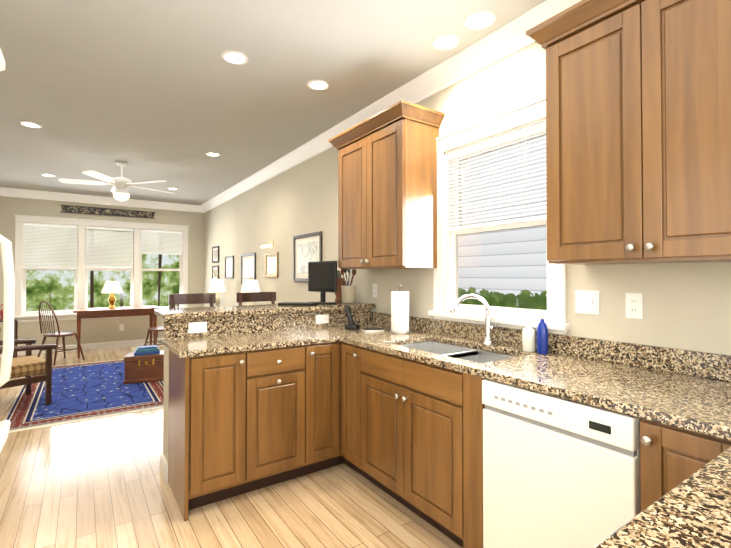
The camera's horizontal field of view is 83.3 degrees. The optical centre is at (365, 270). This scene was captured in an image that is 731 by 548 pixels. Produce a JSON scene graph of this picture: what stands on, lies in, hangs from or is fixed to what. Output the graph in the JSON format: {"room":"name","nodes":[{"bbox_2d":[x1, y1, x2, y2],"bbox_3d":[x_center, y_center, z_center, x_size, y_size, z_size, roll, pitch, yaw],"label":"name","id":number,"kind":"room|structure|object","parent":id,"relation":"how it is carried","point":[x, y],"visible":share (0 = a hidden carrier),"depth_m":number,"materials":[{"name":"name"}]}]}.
{"room":"kitchen","nodes":[
{"label":"kitchen","id":0,"kind":"room"},
{"bbox_2d":[0,48,4,70],"bbox_3d":[-1.721,0.206,1.153,0.955,2.250,0.872,1,-1,-35],"label":"wall","id":1,"kind":"structure","parent":0,"point":[2,64],"depth_m":1.74,"materials":[{"name":"paint"}]},
{"bbox_2d":[0,196,203,346],"bbox_3d":[-4.713,0.047,7.559,3.240,2.740,0.120,1,-1,-35],"label":"wall","id":2,"kind":"structure","parent":0,"point":[97,330],"depth_m":7.42,"materials":[{"name":"paint"}]},
{"bbox_2d":[0,338,163,356],"bbox_3d":[-4.674,1.359,7.486,3.240,0.115,0.016,1,-1,-35],"label":"baseboard","id":3,"kind":"structure","parent":2,"relation":"attached to","point":[112,344],"depth_m":7.42,"materials":[{"name":"beige wood"}]},
{"bbox_2d":[0,187,199,211],"bbox_3d":[-4.652,-1.260,7.489,3.060,0.128,0.095,1,-1,-35],"label":"crown molding","id":4,"kind":"structure","parent":2,"relation":"attached to","point":[10,192],"depth_m":7.33,"materials":[{"name":"white wood"}]},
{"bbox_2d":[14,215,188,321],"bbox_3d":[-4.689,-0.019,7.543,2.700,1.772,0.175,1,-1,-35],"label":"window","id":5,"kind":"structure","parent":2,"relation":"in","point":[81,287],"depth_m":7.28,"materials":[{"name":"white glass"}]},
{"bbox_2d":[23,223,181,268],"bbox_3d":[-4.686,-0.399,7.543,2.456,0.761,0.040,1,-1,-35],"label":"window blind","id":6,"kind":"object","parent":5,"relation":"attached to","point":[47,245],"visible":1,"depth_m":7.38,"materials":[{"name":"white plastic"}]},
{"bbox_2d":[60,205,155,218],"bbox_3d":[-4.663,-1.064,7.519,1.480,0.130,0.025,1,-1,-35],"label":"plaque","id":7,"kind":"object","parent":2,"relation":"attached to","point":[103,211],"visible":0.98,"depth_m":7.49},
{"bbox_2d":[119,324,123,330],"bbox_3d":[-4.512,1.058,7.606,0.070,0.115,0.007,1,-1,-35],"label":"outlet","id":8,"kind":"object","parent":2,"relation":"attached to","point":[121,327],"visible":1,"depth_m":7.60,"materials":[{"name":"white plastic"}]},
{"bbox_2d":[0,344,462,547],"bbox_3d":[-1.784,1.390,3.293,3.540,0.060,10.440,1,-1,-35],"label":"floor","id":9,"kind":"structure","parent":0,"point":[97,483],"depth_m":2.38,"materials":[{"name":"brown wood"}]},
{"bbox_2d":[0,234,14,453],"bbox_3d":[-1.706,0.459,1.282,0.871,1.743,0.900,1,-1,-35],"label":"fridge","id":10,"kind":"object","parent":9,"relation":"on","point":[8,306],"visible":1,"depth_m":1.80,"materials":[{"name":"metal"}]},
{"bbox_2d":[0,318,18,357],"bbox_3d":[-5.409,1.065,6.142,0.320,0.664,0.320,1,-1,-35],"label":"side table","id":11,"kind":"object","parent":9,"relation":"on","point":[15,332],"visible":0.4,"depth_m":6.31,"materials":[{"name":"brown wood"}]},
{"bbox_2d":[0,304,2,319],"bbox_3d":[-5.409,0.615,6.148,0.100,0.235,0.100,1,-1,-35],"label":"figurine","id":12,"kind":"object","parent":11,"relation":"on","point":[1,313],"visible":0.23,"depth_m":6.11,"materials":[{"name":"red"}]},
{"bbox_2d":[37,301,84,365],"bbox_3d":[-4.681,0.925,6.293,0.464,0.952,0.481,0,-1,20],"label":"chair","id":13,"kind":"object","parent":9,"relation":"on","point":[62,334],"visible":0.96,"depth_m":6.16,"materials":[{"name":"brown wood"}]},
{"bbox_2d":[5,359,163,432],"bbox_3d":[-3.309,1.377,5.011,1.400,0.009,2.960,1,-1,-35],"label":"rug","id":14,"kind":"object","parent":9,"relation":"on","point":[87,391],"visible":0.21,"depth_m":4.41,"materials":[{"name":"blue fabric"}]},
{"bbox_2d":[0,326,56,404],"bbox_3d":[-3.647,0.924,4.087,0.652,0.865,0.764,-1,-1,35],"label":"armchair","id":15,"kind":"object","parent":14,"relation":"on","point":[28,365],"visible":0.92,"depth_m":4.14,"materials":[{"name":"brown wood"}]},
{"bbox_2d":[123,350,163,383],"bbox_3d":[-2.745,1.210,5.182,0.491,0.327,0.330,0,-1,-23],"label":"trunk","id":16,"kind":"object","parent":14,"relation":"on","point":[144,368],"visible":0.69,"depth_m":5.03,"materials":[{"name":"brown wood"}]},
{"bbox_2d":[134,345,159,355],"bbox_3d":[-2.752,1.002,5.177,0.280,0.085,0.210,0,-1,-30],"label":"books","id":17,"kind":"object","parent":16,"relation":"on","point":[147,350],"visible":1,"depth_m":5.11,"materials":[{"name":"teal paper"}]},
{"bbox_2d":[73,306,159,357],"bbox_3d":[-4.267,1.030,7.076,1.240,0.758,0.620,1,-1,-35],"label":"dining table","id":18,"kind":"object","parent":9,"relation":"on","point":[85,313],"visible":0.85,"depth_m":6.89,"materials":[{"name":"brown wood"}]},
{"bbox_2d":[101,279,122,307],"bbox_3d":[-4.379,0.400,7.105,0.320,0.500,0.320,1,-1,-35],"label":"light","id":19,"kind":"object","parent":18,"relation":"on","point":[111,287],"visible":1,"depth_m":7.04,"materials":[{"name":"white fabric"}]},
{"bbox_2d":[144,305,178,345],"bbox_3d":[-3.432,0.934,6.955,0.464,0.952,0.482,-1,-1,40],"label":"chair","id":20,"kind":"object","parent":9,"relation":"on","point":[160,328],"visible":0.33,"depth_m":6.85,"materials":[{"name":"brown wood"}]},
{"bbox_2d":[168,293,215,307],"bbox_3d":[-1.390,0.781,3.399,0.454,1.162,0.467,1,-1,-35],"label":"bar stool","id":21,"kind":"object","parent":9,"relation":"on","point":[191,298],"visible":0.1,"depth_m":3.58,"materials":[{"name":"brown wood"}]},
{"bbox_2d":[168,350,261,520],"bbox_3d":[-0.951,0.911,2.529,0.397,0.873,0.510,1,-1,-35],"label":"base cabinet","id":22,"kind":"object","parent":9,"relation":"on","point":[214,451],"depth_m":2.32,"materials":[{"name":"brown wood"}]},
{"bbox_2d":[164,322,730,547],"bbox_3d":[0.311,0.445,1.736,1.627,0.034,3.218,1,-1,-35],"label":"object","id":23,"kind":"structure","parent":22,"relation":"on","point":[404,412],"depth_m":2.04,"materials":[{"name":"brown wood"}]},
{"bbox_2d":[188,322,206,332],"bbox_3d":[-1.105,0.377,2.710,0.115,0.070,0.007,1,-1,-35],"label":"outlet","id":24,"kind":"object","parent":23,"relation":"attached to","point":[197,327],"visible":1,"depth_m":2.71,"materials":[{"name":"white plastic"}]},
{"bbox_2d":[278,302,317,305],"bbox_3d":[-0.550,0.272,3.333,0.300,0.018,0.120,0,-1,15],"label":"keyboard","id":25,"kind":"object","parent":23,"relation":"on","point":[298,303],"visible":0.98,"depth_m":3.28,"materials":[{"name":"black plastic"}]},
{"bbox_2d":[316,314,328,323],"bbox_3d":[-0.340,0.384,3.238,0.115,0.070,0.007,1,-1,-35],"label":"outlet","id":26,"kind":"object","parent":23,"relation":"attached to","point":[322,319],"visible":1,"depth_m":3.24,"materials":[{"name":"white plastic"}]},
{"bbox_2d":[308,261,336,304],"bbox_3d":[-0.369,0.103,3.496,0.140,0.360,0.370,1,-1,-45],"label":"monitor","id":27,"kind":"object","parent":23,"relation":"on","point":[322,277],"visible":1,"depth_m":3.47,"materials":[{"name":"black plastic"}]},
{"bbox_2d":[334,270,345,301],"bbox_3d":[-0.218,0.143,3.769,0.182,0.289,0.100,-1,-1,35],"label":"knife block","id":28,"kind":"object","parent":23,"relation":"on","point":[340,283],"visible":0.38,"depth_m":3.74,"materials":[{"name":"brown wood"}]},
{"bbox_2d":[340,269,355,302],"bbox_3d":[-0.147,0.115,3.601,0.143,0.340,0.129,1,-1,-35],"label":"utensil crock","id":29,"kind":"object","parent":23,"relation":"on","point":[348,292],"visible":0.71,"depth_m":3.56,"materials":[{"name":"ceramic"}]},
{"bbox_2d":[344,305,359,329],"bbox_3d":[-0.105,0.357,3.136,0.107,0.180,0.100,0,-1,20],"label":"cordless phone","id":30,"kind":"object","parent":23,"relation":"on","point":[351,325],"visible":1,"depth_m":3.12,"materials":[{"name":"black plastic"}]},
{"bbox_2d":[362,328,383,331],"bbox_3d":[0.054,0.437,3.018,0.140,0.016,0.100,0,-1,-15],"label":"notepad","id":31,"kind":"object","parent":23,"relation":"on","point":[372,329],"visible":1,"depth_m":2.98,"materials":[{"name":"white paper"}]},
{"bbox_2d":[390,284,410,333],"bbox_3d":[0.247,0.271,2.935,0.150,0.345,0.150,1,-1,-35],"label":"paper towel holder","id":32,"kind":"object","parent":23,"relation":"on","point":[399,311],"visible":1,"depth_m":2.88,"materials":[{"name":"white paper"}]},
{"bbox_2d":[399,341,514,363],"bbox_3d":[0.492,0.569,2.328,0.430,0.195,0.770,1,-1,-35],"label":"sink","id":33,"kind":"object","parent":23,"relation":"in","point":[476,354],"depth_m":2.48,"materials":[{"name":"silver metal"}]},
{"bbox_2d":[449,294,497,344],"bbox_3d":[0.642,0.288,2.401,0.245,0.296,0.195,1,-1,-35],"label":"faucet","id":34,"kind":"object","parent":23,"relation":"on","point":[489,327],"visible":1,"depth_m":2.42,"materials":[{"name":"silver metal"}]},
{"bbox_2d":[522,316,535,351],"bbox_3d":[0.878,0.341,2.215,0.073,0.185,0.065,1,-1,-35],"label":"soap dispenser","id":35,"kind":"object","parent":23,"relation":"on","point":[528,338],"visible":1,"depth_m":2.19,"materials":[{"name":"white plastic"}]},
{"bbox_2d":[537,314,547,353],"bbox_3d":[0.921,0.331,2.141,0.042,0.204,0.059,1,-1,-35],"label":"dish soap bottle","id":36,"kind":"object","parent":23,"relation":"on","point":[542,338],"visible":1,"depth_m":2.12,"materials":[{"name":"blue plastic"}]},
{"bbox_2d":[236,292,275,305],"bbox_3d":[-0.921,0.785,3.723,0.454,1.162,0.467,1,-1,-35],"label":"bar stool","id":37,"kind":"object","parent":9,"relation":"on","point":[241,297],"visible":0.12,"depth_m":3.90,"materials":[{"name":"brown wood"}]},
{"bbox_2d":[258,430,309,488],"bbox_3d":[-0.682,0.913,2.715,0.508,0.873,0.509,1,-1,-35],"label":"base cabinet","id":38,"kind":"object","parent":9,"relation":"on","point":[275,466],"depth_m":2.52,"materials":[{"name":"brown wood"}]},
{"bbox_2d":[482,379,640,547],"bbox_3d":[0.910,0.901,1.686,0.596,0.869,0.592,1,-1,-35],"label":"dishwasher","id":39,"kind":"object","parent":9,"relation":"on","point":[558,472],"visible":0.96,"depth_m":1.50,"materials":[{"name":"white metal"}]},
{"bbox_3d":[-1.501,1.006,5.315,0.485,0.759,1.020,1,-1,-35],"label":"cabinet","id":40,"kind":"object","parent":9,"relation":"on","visible":0},
{"bbox_2d":[241,277,259,304],"bbox_3d":[-1.491,0.356,5.331,0.260,0.540,0.260,1,-1,-35],"label":"light","id":41,"kind":"object","parent":40,"relation":"on","point":[250,285],"visible":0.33,"depth_m":5.25,"materials":[{"name":"fabric"}]},
{"bbox_3d":[-2.410,1.024,6.632,0.485,0.759,1.020,1,-1,-35],"label":"cabinet","id":42,"kind":"object","parent":9,"relation":"on","visible":0},
{"bbox_2d":[209,277,225,306],"bbox_3d":[-2.399,0.374,6.648,0.260,0.540,0.260,1,-1,-35],"label":"light","id":43,"kind":"object","parent":42,"relation":"on","point":[216,285],"visible":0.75,"depth_m":6.57,"materials":[{"name":"fabric"}]},
{"bbox_2d":[163,308,371,462],"bbox_3d":[-0.656,0.838,3.161,1.599,1.040,0.190,1,-1,-35],"label":"wall","id":44,"kind":"structure","parent":0,"point":[166,401],"depth_m":2.70,"materials":[{"name":"paint"}]},
{"bbox_2d":[160,453,167,482],"bbox_3d":[-0.667,1.300,3.157,1.615,0.115,0.206,1,-1,-35],"label":"baseboard","id":45,"kind":"structure","parent":44,"relation":"attached to","point":[164,467],"depth_m":2.67,"materials":[{"name":"white wood"}]},
{"bbox_2d":[0,0,545,205],"bbox_3d":[-1.784,-1.410,3.331,3.540,0.060,10.440,1,-1,-35],"label":"ceiling","id":46,"kind":"structure","parent":0,"point":[150,90],"depth_m":2.95,"materials":[{"name":"paint"}]},
{"bbox_2d":[19,121,41,127],"bbox_3d":[-3.151,-1.369,3.869,0.170,0.008,0.170,1,-1,-35],"label":"recessed light","id":47,"kind":"object","parent":46,"relation":"in","point":[29,124],"visible":0.96,"depth_m":3.86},
{"bbox_2d":[41,174,55,176],"bbox_3d":[-4.483,-1.342,5.817,0.170,0.008,0.170,1,-1,-35],"label":"recessed light","id":48,"kind":"object","parent":46,"relation":"in","point":[49,175],"visible":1,"depth_m":5.82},
{"bbox_2d":[58,161,173,200],"bbox_3d":[-3.100,-1.115,5.209,1.276,0.477,1.236,1,-1,-35],"label":"fan","id":49,"kind":"object","parent":46,"relation":"hanging from","point":[121,184],"visible":1,"depth_m":5.08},
{"bbox_2d":[205,152,220,156],"bbox_3d":[-1.785,-1.356,4.811,0.170,0.008,0.170,1,-1,-35],"label":"recessed light","id":50,"kind":"object","parent":46,"relation":"in","point":[213,154],"visible":0.98,"depth_m":4.82,"materials":[{"name":"white glass"}]},
{"bbox_2d":[221,51,247,64],"bbox_3d":[-0.853,-1.385,2.685,0.170,0.008,0.170,1,-1,-35],"label":"recessed light","id":51,"kind":"object","parent":46,"relation":"in","point":[235,57],"visible":1,"depth_m":2.68,"materials":[{"name":"white glass"}]},
{"bbox_2d":[307,79,329,90],"bbox_3d":[-0.351,-1.379,3.067,0.170,0.008,0.170,1,-1,-35],"label":"recessed light","id":52,"kind":"object","parent":46,"relation":"in","point":[318,85],"visible":1,"depth_m":3.06,"materials":[{"name":"white glass"}]},
{"bbox_2d":[431,34,459,49],"bbox_3d":[0.487,-1.387,2.503,0.170,0.008,0.170,1,-1,-35],"label":"recessed light","id":53,"kind":"object","parent":46,"relation":"in","point":[445,41],"visible":1,"depth_m":2.50,"materials":[{"name":"white glass"}]},
{"bbox_2d":[464,10,495,29],"bbox_3d":[0.635,-1.390,2.289,0.170,0.008,0.170,1,-1,-35],"label":"recessed light","id":54,"kind":"object","parent":46,"relation":"in","point":[480,20],"visible":1,"depth_m":2.28,"materials":[{"name":"white glass"}]},
{"bbox_2d":[204,42,730,354],"bbox_3d":[-0.376,0.003,4.282,0.120,2.740,10.440,1,-1,-35],"label":"wall","id":55,"kind":"structure","parent":0,"point":[686,306],"depth_m":2.71,"materials":[{"name":"paint"}]},
{"bbox_2d":[212,246,218,262],"bbox_3d":[-2.792,-0.297,7.661,0.025,0.300,0.420,1,-1,-35],"label":"picture","id":56,"kind":"object","parent":55,"relation":"attached to","point":[215,254],"visible":1,"depth_m":7.67},
{"bbox_2d":[212,265,218,278],"bbox_3d":[-2.792,0.053,7.657,0.025,0.280,0.420,1,-1,-35],"label":"picture","id":57,"kind":"object","parent":55,"relation":"attached to","point":[215,272],"visible":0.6,"depth_m":7.66},
{"bbox_2d":[225,256,233,278],"bbox_3d":[-2.299,-0.051,6.942,0.025,0.380,0.460,1,-1,-35],"label":"picture","id":58,"kind":"object","parent":55,"relation":"attached to","point":[229,267],"visible":1,"depth_m":6.93},
{"bbox_2d":[241,253,255,283],"bbox_3d":[-1.754,-0.022,6.151,0.025,0.460,0.620,1,-1,-35],"label":"picture","id":59,"kind":"object","parent":55,"relation":"attached to","point":[248,265],"visible":0.75,"depth_m":6.14},
{"bbox_2d":[261,241,273,247],"bbox_3d":[-1.262,-0.338,5.377,0.104,0.088,0.320,1,-1,-35],"label":"picture light","id":60,"kind":"object","parent":55,"relation":"attached to","point":[269,245],"visible":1,"depth_m":5.37,"materials":[{"name":"gold metal"}]},
{"bbox_2d":[265,252,278,276],"bbox_3d":[-1.231,-0.072,5.394,0.025,0.320,0.420,1,-1,-35],"label":"picture","id":61,"kind":"object","parent":55,"relation":"attached to","point":[272,264],"visible":1,"depth_m":5.37,"materials":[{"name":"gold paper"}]},
{"bbox_2d":[293,231,322,281],"bbox_3d":[-0.647,-0.139,4.547,0.025,0.530,0.680,1,-1,-35],"label":"picture","id":62,"kind":"object","parent":55,"relation":"attached to","point":[308,247],"visible":0.69,"depth_m":4.58},
{"bbox_2d":[373,284,377,296],"bbox_3d":[0.082,0.172,3.503,0.007,0.115,0.070,1,-1,-35],"label":"outlet","id":63,"kind":"object","parent":55,"relation":"attached to","point":[375,290],"visible":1,"depth_m":3.49,"materials":[{"name":"white plastic"}]},
{"bbox_2d":[328,100,444,269],"bbox_3d":[0.120,-0.548,3.120,0.387,1.070,0.946,1,-1,-35],"label":"upper cabinet","id":64,"kind":"object","parent":55,"relation":"attached to","point":[387,188],"visible":1,"depth_m":2.85,"materials":[{"name":"brown wood"}]},
{"bbox_2d":[200,0,581,211],"bbox_3d":[-0.465,-1.304,4.239,0.095,0.128,10.200,1,-1,-35],"label":"crown molding","id":65,"kind":"structure","parent":55,"relation":"attached to","point":[505,41],"depth_m":2.84,"materials":[{"name":"white wood"}]},
{"bbox_2d":[428,95,570,334],"bbox_3d":[0.793,-0.298,2.542,0.175,1.270,1.000,1,-1,-35],"label":"window","id":66,"kind":"structure","parent":55,"relation":"in","point":[445,275],"depth_m":2.62,"materials":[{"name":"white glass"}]},
{"bbox_2d":[447,121,546,230],"bbox_3d":[0.788,-0.541,2.541,0.040,0.531,0.748,1,-1,-35],"label":"window blind","id":67,"kind":"object","parent":66,"relation":"attached to","point":[515,135],"visible":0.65,"depth_m":2.49,"materials":[{"name":"white plastic"}]},
{"bbox_2d":[370,310,730,381],"bbox_3d":[0.763,0.496,2.047,0.530,0.326,3.218,1,-1,-35],"label":"backsplash","id":68,"kind":"structure","parent":55,"relation":"attached to","point":[704,364],"depth_m":1.94,"materials":[{"name":"beige stone"}]},
{"bbox_2d":[575,290,599,314],"bbox_3d":[1.094,0.157,2.032,0.012,0.115,0.118,1,-1,-35],"label":"light switch","id":69,"kind":"object","parent":55,"relation":"attached to","point":[587,302],"visible":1,"depth_m":2.03,"materials":[{"name":"white plastic"}]},
{"bbox_2d":[625,293,642,318],"bbox_3d":[1.215,0.160,1.860,0.007,0.115,0.070,1,-1,-35],"label":"outlet","id":70,"kind":"object","parent":55,"relation":"attached to","point":[634,305],"visible":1,"depth_m":1.86,"materials":[{"name":"white plastic"}]},
{"bbox_2d":[538,0,730,264],"bbox_3d":[1.193,-0.568,1.616,0.330,1.070,0.844,1,-1,-35],"label":"upper cabinet","id":71,"kind":"object","parent":55,"relation":"attached to","point":[638,131],"depth_m":1.56,"materials":[{"name":"brown wood"}]},
{"label":"outside","id":72,"kind":"structure","parent":0,"visible":0},
{"bbox_2d":[26,229,179,311],"bbox_3d":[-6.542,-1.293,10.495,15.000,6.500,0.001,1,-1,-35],"label":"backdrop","id":73,"kind":"structure","parent":72,"point":[153,287],"depth_m":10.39,"materials":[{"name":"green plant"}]},
{"bbox_2d":[458,135,546,309],"bbox_3d":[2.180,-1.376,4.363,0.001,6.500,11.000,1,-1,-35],"label":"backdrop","id":74,"kind":"structure","parent":72,"point":[528,267],"depth_m":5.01,"materials":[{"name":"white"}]}
]}

